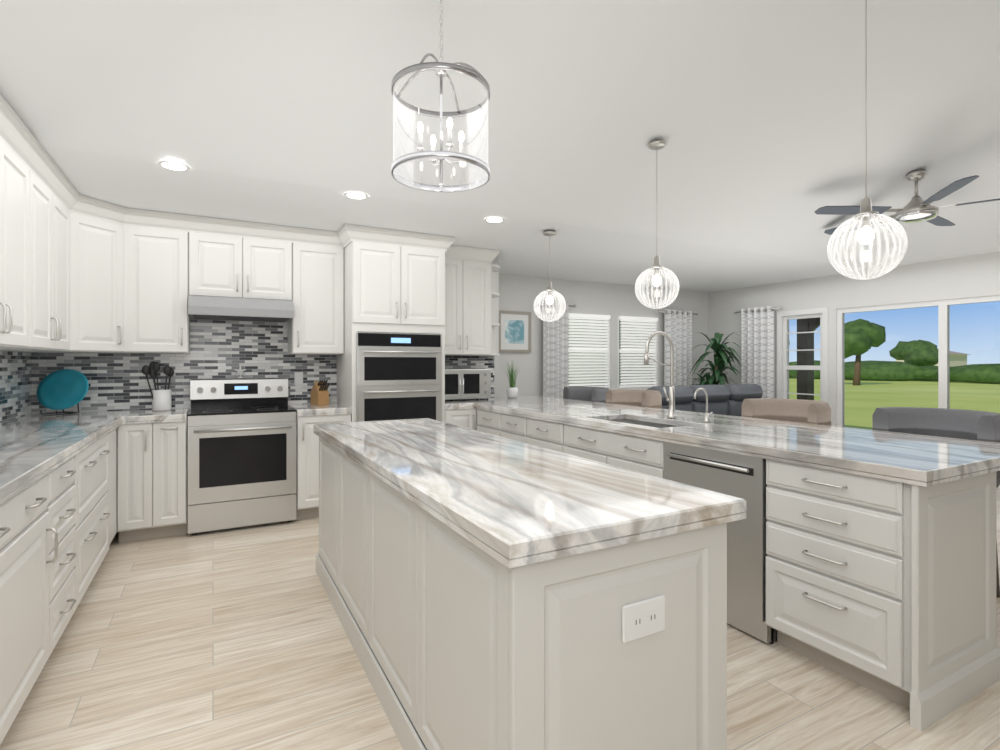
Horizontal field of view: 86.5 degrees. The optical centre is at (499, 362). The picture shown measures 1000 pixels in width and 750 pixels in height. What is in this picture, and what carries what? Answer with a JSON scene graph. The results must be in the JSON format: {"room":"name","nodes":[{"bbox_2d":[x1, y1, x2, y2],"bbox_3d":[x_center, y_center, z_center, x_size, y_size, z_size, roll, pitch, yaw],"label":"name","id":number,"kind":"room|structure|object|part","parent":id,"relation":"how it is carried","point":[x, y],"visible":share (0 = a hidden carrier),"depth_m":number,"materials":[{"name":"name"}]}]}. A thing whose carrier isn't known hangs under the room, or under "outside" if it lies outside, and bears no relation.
{"room":"kitchen","nodes":[
{"label":"kitchen","id":0,"kind":"room"},
{"bbox_2d":[0,351,31,421],"bbox_3d":[-1.775,0.070,0.644,0.108,2.460,7.620,0,0,-28],"label":"wall","id":1,"kind":"structure","parent":0,"point":[15,384],"depth_m":3.68,"materials":[{"name":"tile"}]},
{"bbox_2d":[0,126,35,349],"bbox_3d":[-2.443,-0.568,2.352,0.345,0.977,0.920,0,0,-28],"label":"upper cabinet","id":2,"kind":"object","parent":1,"relation":"attached to","point":[17,171],"depth_m":2.66,"materials":[{"name":"white paint"}]},
{"bbox_2d":[0,166,71,352],"bbox_3d":[-2.880,-0.568,3.162,0.345,0.977,0.920,0,0,-28],"label":"upper cabinet","id":3,"kind":"object","parent":1,"relation":"attached to","point":[53,211],"depth_m":3.26,"materials":[{"name":"white paint"}]},
{"bbox_2d":[64,190,127,352],"bbox_3d":[-2.899,-0.621,3.826,0.286,1.071,0.286,0,0,-28],"label":"upper cabinet","id":4,"kind":"object","parent":0,"relation":"attached to","point":[80,274],"depth_m":3.81,"materials":[{"name":"white paint"}]},
{"bbox_2d":[32,258,498,412],"bbox_3d":[-1.845,0.070,4.988,4.110,2.460,0.108,0,0,-28],"label":"wall","id":5,"kind":"structure","parent":0,"point":[221,349],"depth_m":4.57,"materials":[{"name":"tile"}]},
{"bbox_2d":[124,222,191,353],"bbox_3d":[-2.735,-0.568,4.257,0.426,0.977,0.350,0,0,-28],"label":"upper cabinet","id":6,"kind":"object","parent":5,"relation":"attached to","point":[157,258],"depth_m":4.11,"materials":[{"name":"white paint"}]},
{"bbox_2d":[192,226,295,301],"bbox_3d":[-2.207,-0.793,4.542,0.770,0.526,0.350,0,0,-28],"label":"upper cabinet","id":7,"kind":"object","parent":5,"relation":"attached to","point":[225,263],"depth_m":4.39,"materials":[{"name":"white paint"}]},
{"bbox_2d":[188,295,293,321],"bbox_3d":[-2.170,-0.447,4.475,0.764,0.157,0.478,0,0,-28],"label":"under-cabinet range hood","id":8,"kind":"object","parent":7,"relation":"attached to","point":[225,308],"visible":0.97,"depth_m":4.29,"materials":[{"name":"silver metal"}]},
{"bbox_2d":[294,372,302,384],"bbox_3d":[-1.859,0.142,4.915,0.075,0.115,0.006,0,0,-28],"label":"outlet","id":9,"kind":"object","parent":5,"relation":"attached to","point":[298,378],"visible":1,"depth_m":4.91,"materials":[{"name":"white plastic"}]},
{"bbox_2d":[288,238,347,357],"bbox_3d":[-1.674,-0.568,4.830,0.436,0.977,0.350,0,0,-28],"label":"upper cabinet","id":10,"kind":"object","parent":5,"relation":"attached to","point":[317,324],"depth_m":4.68,"materials":[{"name":"white paint"}]},
{"bbox_2d":[344,234,447,337],"bbox_3d":[-1.032,-0.664,4.997,0.841,0.792,0.656,0,0,-28],"label":"upper cabinet","id":11,"kind":"object","parent":5,"relation":"attached to","point":[390,287],"depth_m":4.70,"materials":[{"name":"white paint"}]},
{"bbox_2d":[356,332,441,421],"bbox_3d":[-0.997,0.303,4.933,0.778,1.134,0.630,0,0,-28],"label":"double wall oven","id":12,"kind":"object","parent":11,"relation":"in","point":[398,376],"visible":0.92,"depth_m":4.68,"materials":[{"name":"silver metal"}]},
{"bbox_2d":[442,254,495,357],"bbox_3d":[-0.446,-0.568,5.492,0.648,0.977,0.350,0,0,-28],"label":"upper cabinet","id":13,"kind":"object","parent":5,"relation":"attached to","point":[471,281],"depth_m":5.38,"materials":[{"name":"white paint"}]},
{"bbox_2d":[0,487,999,749],"bbox_3d":[1.757,1.330,3.050,8.610,0.060,8.700,0,0,-28],"label":"floor","id":14,"kind":"structure","parent":0,"point":[230,639],"depth_m":2.19,"materials":[{"name":"beige tile"}]},
{"bbox_2d":[132,494,155,540],"bbox_3d":[-2.761,0.860,4.081,0.213,0.880,0.625,0,0,-28],"label":"base cabinet","id":15,"kind":"object","parent":14,"relation":"on","point":[147,528],"depth_m":3.86,"materials":[{"name":"white paint"}]},
{"bbox_2d":[156,410,188,537],"bbox_3d":[-2.574,0.860,4.182,0.213,0.880,0.625,0,0,-28],"label":"base cabinet","id":16,"kind":"object","parent":14,"relation":"on","point":[172,488],"depth_m":3.93,"materials":[{"name":"white paint"}]},
{"bbox_2d":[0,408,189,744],"bbox_3d":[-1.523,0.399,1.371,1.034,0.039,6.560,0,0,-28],"label":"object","id":17,"kind":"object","parent":16,"relation":"on","point":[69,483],"depth_m":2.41,"materials":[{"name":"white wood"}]},
{"bbox_2d":[36,369,88,414],"bbox_3d":[-3.249,0.211,3.949,0.359,0.334,0.306,0,0,-28],"label":"platter","id":18,"kind":"object","parent":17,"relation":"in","point":[62,389],"visible":1,"depth_m":3.96,"materials":[{"name":"ceramic"}]},
{"bbox_2d":[142,361,173,410],"bbox_3d":[-2.727,0.182,4.244,0.214,0.393,0.132,0,0,-28],"label":"utensil crock","id":19,"kind":"object","parent":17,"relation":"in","point":[161,399],"visible":1,"depth_m":4.20,"materials":[{"name":"white ceramic"}]},
{"bbox_2d":[187,378,296,534],"bbox_3d":[-2.121,0.718,4.383,0.766,1.165,0.671,0,0,-28],"label":"range","id":20,"kind":"object","parent":14,"relation":"on","point":[241,452],"visible":1,"depth_m":4.17,"materials":[{"name":"silver metal"}]},
{"bbox_2d":[234,366,245,377],"bbox_3d":[-2.265,0.078,4.641,0.098,0.112,0.044,0,0,-28],"label":"starfish","id":21,"kind":"object","parent":20,"relation":"on","point":[240,371],"visible":0.94,"depth_m":4.63,"materials":[{"name":"white plastic"}]},
{"bbox_2d":[296,410,351,519],"bbox_3d":[-1.605,0.860,4.704,0.435,0.880,0.625,0,0,-28],"label":"base cabinet","id":22,"kind":"object","parent":14,"relation":"on","point":[307,442],"depth_m":4.38,"materials":[{"name":"white paint"}]},
{"bbox_2d":[290,402,351,413],"bbox_3d":[-1.602,0.399,4.698,0.435,0.039,0.630,0,0,-28],"label":"countertop","id":23,"kind":"structure","parent":22,"relation":"on","point":[301,408],"depth_m":4.54,"materials":[{"name":"white stone"}]},
{"bbox_2d":[311,380,328,404],"bbox_3d":[-1.632,0.266,4.839,0.100,0.227,0.194,0,0,-43],"label":"knife block","id":24,"kind":"object","parent":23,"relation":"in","point":[319,393],"visible":1,"depth_m":4.80,"materials":[{"name":"brown wood"}]},
{"bbox_2d":[442,406,476,430],"bbox_3d":[-0.515,0.860,5.293,0.337,0.880,0.625,0,0,-28],"label":"base cabinet","id":25,"kind":"object","parent":14,"relation":"on","point":[463,416],"depth_m":5.02,"materials":[{"name":"white paint"}]},
{"bbox_2d":[442,398,474,405],"bbox_3d":[-0.525,0.399,5.279,0.306,0.039,0.630,0,0,-28],"label":"countertop","id":26,"kind":"structure","parent":25,"relation":"on","point":[444,402],"depth_m":5.03,"materials":[{"name":"white stone"}]},
{"bbox_2d":[475,404,496,435],"bbox_3d":[0.166,0.860,5.010,0.630,0.880,0.480,0,0,-28],"label":"base cabinet","id":27,"kind":"object","parent":14,"relation":"on","point":[486,417],"depth_m":4.87,"materials":[{"name":"beige paint"}]},
{"bbox_2d":[497,408,524,442],"bbox_3d":[0.382,0.860,4.609,0.630,0.880,0.430,0,0,-28],"label":"base cabinet","id":28,"kind":"object","parent":14,"relation":"on","point":[510,425],"depth_m":4.47,"materials":[{"name":"beige paint"}]},
{"bbox_2d":[313,430,745,749],"bbox_3d":[-0.234,0.859,2.402,0.770,0.882,2.490,0,0,-28],"label":"kitchen island","id":29,"kind":"object","parent":14,"relation":"on","point":[485,591],"depth_m":1.39,"materials":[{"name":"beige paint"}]},
{"bbox_2d":[313,418,745,553],"bbox_3d":[-0.238,0.399,2.400,0.760,0.039,2.490,0,0,-28],"label":"island countertop","id":30,"kind":"structure","parent":29,"relation":"on","point":[519,496],"depth_m":1.64,"materials":[{"name":"white stone"}]},
{"bbox_3d":[0.330,0.802,1.326,0.690,0.765,0.030,0,0,-28],"label":"panel","id":31,"kind":"part","parent":29,"relation":"part of","materials":[{"name":"beige paint"}]},
{"bbox_2d":[525,412,632,451],"bbox_3d":[0.606,0.860,4.196,0.630,0.880,0.510,0,0,-28],"label":"base cabinet","id":32,"kind":"object","parent":14,"relation":"on","point":[541,431],"depth_m":3.80,"materials":[{"name":"beige paint"}]},
{"bbox_2d":[563,387,608,402],"bbox_3d":[0.949,0.788,5.944,0.535,1.026,0.600,0,0,-28],"label":"stool","id":33,"kind":"object","parent":14,"relation":"on","point":[595,394],"visible":0.23,"depth_m":6.12,"materials":[{"name":"grey fabric"}]},
{"bbox_2d":[562,444,663,477],"bbox_3d":[0.957,0.970,3.544,0.630,0.660,0.971,0,0,-28],"label":"base cabinet","id":34,"kind":"object","parent":14,"relation":"on","point":[634,457],"depth_m":3.21,"materials":[{"name":"beige paint"}]},
{"bbox_2d":[606,389,661,408],"bbox_3d":[1.310,0.788,5.275,0.535,1.026,0.600,0,0,-28],"label":"stool","id":35,"kind":"object","parent":14,"relation":"on","point":[646,398],"visible":0.21,"depth_m":5.44,"materials":[{"name":"beige fabric"}]},
{"bbox_2d":[647,384,762,416],"bbox_3d":[2.744,0.790,6.549,2.350,1.020,0.980,0,0,-28],"label":"sofa","id":36,"kind":"object","parent":14,"relation":"on","point":[727,399],"visible":0.29,"depth_m":6.65,"materials":[{"name":"grey leather"}]},
{"bbox_2d":[683,332,742,385],"bbox_3d":[3.173,0.417,7.876,0.996,1.766,0.935,0,0,-28],"label":"dracaena","id":37,"kind":"object","parent":14,"relation":"on","point":[722,359],"visible":0.6,"depth_m":7.82,"materials":[{"name":"green plant"}]},
{"bbox_2d":[742,398,830,425],"bbox_3d":[2.070,0.788,3.866,0.535,1.026,0.600,0,0,-28],"label":"stool","id":38,"kind":"object","parent":14,"relation":"on","point":[806,411],"visible":0.25,"depth_m":4.02,"materials":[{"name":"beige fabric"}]},
{"bbox_2d":[761,452,996,728],"bbox_3d":[1.619,0.860,2.317,0.630,0.880,0.581,0,0,-28],"label":"base cabinet","id":39,"kind":"object","parent":14,"relation":"on","point":[881,562],"depth_m":2.07,"materials":[{"name":"beige paint"}]},
{"bbox_2d":[664,441,776,643],"bbox_3d":[1.304,0.868,2.828,0.629,0.865,0.604,0,0,-28],"label":"dishwasher","id":40,"kind":"object","parent":39,"relation":"in","point":[737,475],"visible":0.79,"depth_m":2.53,"materials":[{"name":"silver metal"}]},
{"bbox_2d":[459,396,999,483],"bbox_3d":[0.963,0.399,4.008,1.100,0.039,4.280,0,0,-28],"label":"countertop","id":41,"kind":"structure","parent":39,"relation":"on","point":[929,459],"depth_m":2.71,"materials":[{"name":"white stone"}]},
{"bbox_2d":[445,368,490,399],"bbox_3d":[-0.408,0.219,5.452,0.580,0.320,0.336,0,0,-28],"label":"toaster oven","id":42,"kind":"object","parent":41,"relation":"on","point":[475,383],"visible":0.71,"depth_m":5.34,"materials":[{"name":"silver metal"}]},
{"bbox_2d":[505,361,518,397],"bbox_3d":[0.120,0.170,5.800,0.229,0.419,0.207,0,0,-28],"label":"potted plant","id":43,"kind":"object","parent":41,"relation":"on","point":[512,391],"visible":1,"depth_m":5.74,"materials":[{"name":"ceramic"}]},
{"bbox_2d":[609,419,677,427],"bbox_3d":[0.937,0.525,3.539,0.414,0.209,0.764,0,0,-28],"label":"undermount sink","id":44,"kind":"object","parent":41,"relation":"in","point":[643,423],"visible":0.04,"depth_m":3.79,"materials":[{"name":"silver metal"}]},
{"bbox_2d":[644,331,712,421],"bbox_3d":[1.155,0.081,3.516,0.301,0.596,0.391,0,0,-28],"label":"faucet set","id":45,"kind":"object","parent":41,"relation":"on","point":[671,399],"visible":1,"depth_m":3.65,"materials":[{"name":"silver metal"}]},
{"bbox_3d":[1.770,0.860,2.049,0.666,0.880,0.034,0,0,-28],"label":"panel","id":46,"kind":"part","parent":39,"relation":"part of","materials":[{"name":"beige paint"}]},
{"bbox_2d":[872,407,999,597],"bbox_3d":[2.506,0.788,3.057,0.535,1.026,0.600,0,0,-28],"label":"stool","id":47,"kind":"object","parent":14,"relation":"on","point":[965,424],"visible":0.19,"depth_m":3.18,"materials":[{"name":"grey fabric"}]},
{"bbox_2d":[0,0,999,292],"bbox_3d":[1.757,-1.785,3.050,8.610,1.250,8.700,0,0,-28],"label":"ceiling","id":48,"kind":"structure","parent":0,"point":[748,112],"depth_m":3.17,"materials":[{"name":"white paint"}]},
{"bbox_2d":[158,161,189,171],"bbox_3d":[-1.909,-1.153,3.117,0.164,0.005,0.164,0,0,-28],"label":"recessed light","id":49,"kind":"object","parent":48,"relation":"in","point":[173,165],"visible":0.98,"depth_m":3.12,"materials":[{"name":"white plastic"}]},
{"bbox_2d":[344,192,367,199],"bbox_3d":[-0.991,-1.153,3.669,0.164,0.005,0.164,0,0,-28],"label":"recessed light","id":50,"kind":"object","parent":48,"relation":"in","point":[356,195],"visible":0.98,"depth_m":3.66,"materials":[{"name":"white plastic"}]},
{"bbox_2d":[391,0,489,191],"bbox_3d":[-0.243,-1.185,2.198,0.404,0.918,0.404,0,0,-28],"label":"pendant lantern","id":51,"kind":"object","parent":48,"relation":"hanging from","point":[405,155],"visible":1,"depth_m":2.25,"materials":[{"name":"silver metal"}]},
{"bbox_3d":[-0.243,-0.950,2.198,0.390,0.360,0.390,0,0,-28],"label":"glass","id":52,"kind":"part","parent":51,"relation":"part of","materials":[{"name":"clear glass"}]},
{"bbox_2d":[484,217,504,222],"bbox_3d":[-0.044,-1.153,4.294,0.164,0.005,0.164,0,0,-28],"label":"recessed light","id":53,"kind":"object","parent":48,"relation":"in","point":[494,220],"visible":1,"depth_m":4.29,"materials":[{"name":"white plastic"}]},
{"bbox_2d":[533,231,565,321],"bbox_3d":[0.436,-0.754,4.667,0.288,0.788,0.288,0,0,-28],"label":"globe pendant light","id":54,"kind":"object","parent":48,"relation":"hanging from","point":[549,292],"visible":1,"depth_m":4.67,"materials":[{"name":"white glass"}]},
{"bbox_3d":[0.436,-0.497,4.667,0.288,0.274,0.288,0,0,-28],"label":"glass","id":55,"kind":"part","parent":54,"relation":"part of","materials":[{"name":"glass"}]},
{"bbox_2d":[635,140,679,308],"bbox_3d":[1.044,-0.911,3.540,0.288,1.102,0.288,0,0,-28],"label":"globe pendant light","id":56,"kind":"object","parent":48,"relation":"hanging from","point":[657,270],"visible":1,"depth_m":3.55,"materials":[{"name":"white glass"}]},
{"bbox_3d":[1.044,-0.497,3.540,0.288,0.274,0.288,0,0,-28],"label":"glass","id":57,"kind":"part","parent":56,"relation":"part of","materials":[{"name":"glass"}]},
{"bbox_2d":[827,0,907,279],"bbox_3d":[1.579,-1.127,2.295,0.288,1.534,0.288,0,0,-28],"label":"globe pendant light","id":58,"kind":"object","parent":48,"relation":"hanging from","point":[866,218],"visible":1,"depth_m":2.30,"materials":[{"name":"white glass"}]},
{"bbox_3d":[1.579,-0.497,2.295,0.288,0.274,0.288,0,0,-28],"label":"glass","id":59,"kind":"part","parent":58,"relation":"part of","materials":[{"name":"glass"}]},
{"bbox_2d":[815,170,999,234],"bbox_3d":[3.483,-1.377,4.471,1.576,0.404,1.585,0,0,-28],"label":"fan","id":60,"kind":"object","parent":48,"relation":"hanging from","point":[917,209],"visible":0.96,"depth_m":4.37,"materials":[{"name":"grey metal"}]},
{"bbox_3d":[3.464,-1.377,4.426,0.300,0.404,0.300,0,0,-28],"label":"motor","id":61,"kind":"part","parent":60,"relation":"part of","materials":[{"name":"silver metal"}]},
{"bbox_2d":[499,274,707,396],"bbox_3d":[1.480,0.070,7.787,4.600,2.460,0.100,0,0,-28],"label":"wall","id":62,"kind":"structure","parent":0,"point":[519,293],"depth_m":7.53,"materials":[{"name":"paint"}]},
{"bbox_2d":[499,311,530,352],"bbox_3d":[0.192,-0.410,7.014,0.500,0.540,0.030,0,0,-28],"label":"picture","id":63,"kind":"object","parent":62,"relation":"attached to","point":[514,331],"visible":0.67,"depth_m":7.01,"materials":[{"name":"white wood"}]},
{"bbox_2d":[568,315,657,389],"bbox_3d":[1.673,-0.145,7.870,1.800,1.110,0.134,0,0,-28],"label":"window","id":64,"kind":"structure","parent":62,"relation":"in","point":[614,349],"depth_m":7.86,"materials":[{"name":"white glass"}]},
{"bbox_2d":[540,301,575,397],"bbox_3d":[0.759,0.220,7.227,0.680,2.100,0.087,0,0,-28],"label":"curtain","id":65,"kind":"object","parent":64,"relation":"hanging from","point":[555,362],"visible":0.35,"depth_m":7.21,"materials":[{"name":"white fabric"}]},
{"bbox_2d":[568,313,657,387],"bbox_3d":[1.691,-0.164,7.838,1.680,1.062,0.050,0,0,-28],"label":"window blinds","id":66,"kind":"object","parent":64,"relation":"attached to","point":[588,362],"visible":0.85,"depth_m":7.74,"materials":[{"name":"white plastic"}]},
{"bbox_2d":[658,309,697,386],"bbox_3d":[2.792,0.220,8.324,0.860,2.100,0.087,0,0,-28],"label":"curtain","id":67,"kind":"object","parent":64,"relation":"hanging from","point":[678,327],"visible":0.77,"depth_m":8.32,"materials":[{"name":"white fabric"}]},
{"bbox_2d":[708,251,999,425],"bbox_3d":[5.502,0.070,5.071,0.100,2.460,8.500,0,0,-28],"label":"wall","id":68,"kind":"structure","parent":0,"point":[978,275],"depth_m":6.99,"materials":[{"name":"paint"}]},
{"bbox_2d":[733,306,782,397],"bbox_3d":[3.829,0.220,7.918,0.088,2.100,0.820,0,0,-28],"label":"curtain","id":69,"kind":"object","parent":68,"relation":"hanging from","point":[757,344],"visible":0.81,"depth_m":7.92,"materials":[{"name":"white fabric"}]},
{"bbox_2d":[777,307,827,401],"bbox_3d":[4.221,0.065,7.402,0.100,1.610,0.720,0,0,-28],"label":"window","id":70,"kind":"structure","parent":68,"relation":"in","point":[822,315],"depth_m":7.45,"materials":[{"name":"clear glass"}]},
{"bbox_2d":[837,295,999,487],"bbox_3d":[5.348,0.295,5.357,0.060,2.010,3.750,0,0,-28],"label":"window","id":71,"kind":"structure","parent":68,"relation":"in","point":[944,341],"depth_m":6.01,"materials":[{"name":"clear glass"}]},
{"label":"outside","id":72,"kind":"structure","parent":0,"visible":0},
{"bbox_2d":[568,318,999,429],"bbox_3d":[29.883,-1.554,28.853,160.000,7.931,142.404,0,0,-28],"label":"garden","id":73,"kind":"object","parent":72,"point":[860,420],"depth_m":32.68,"materials":[{"name":"plant"}]}
]}

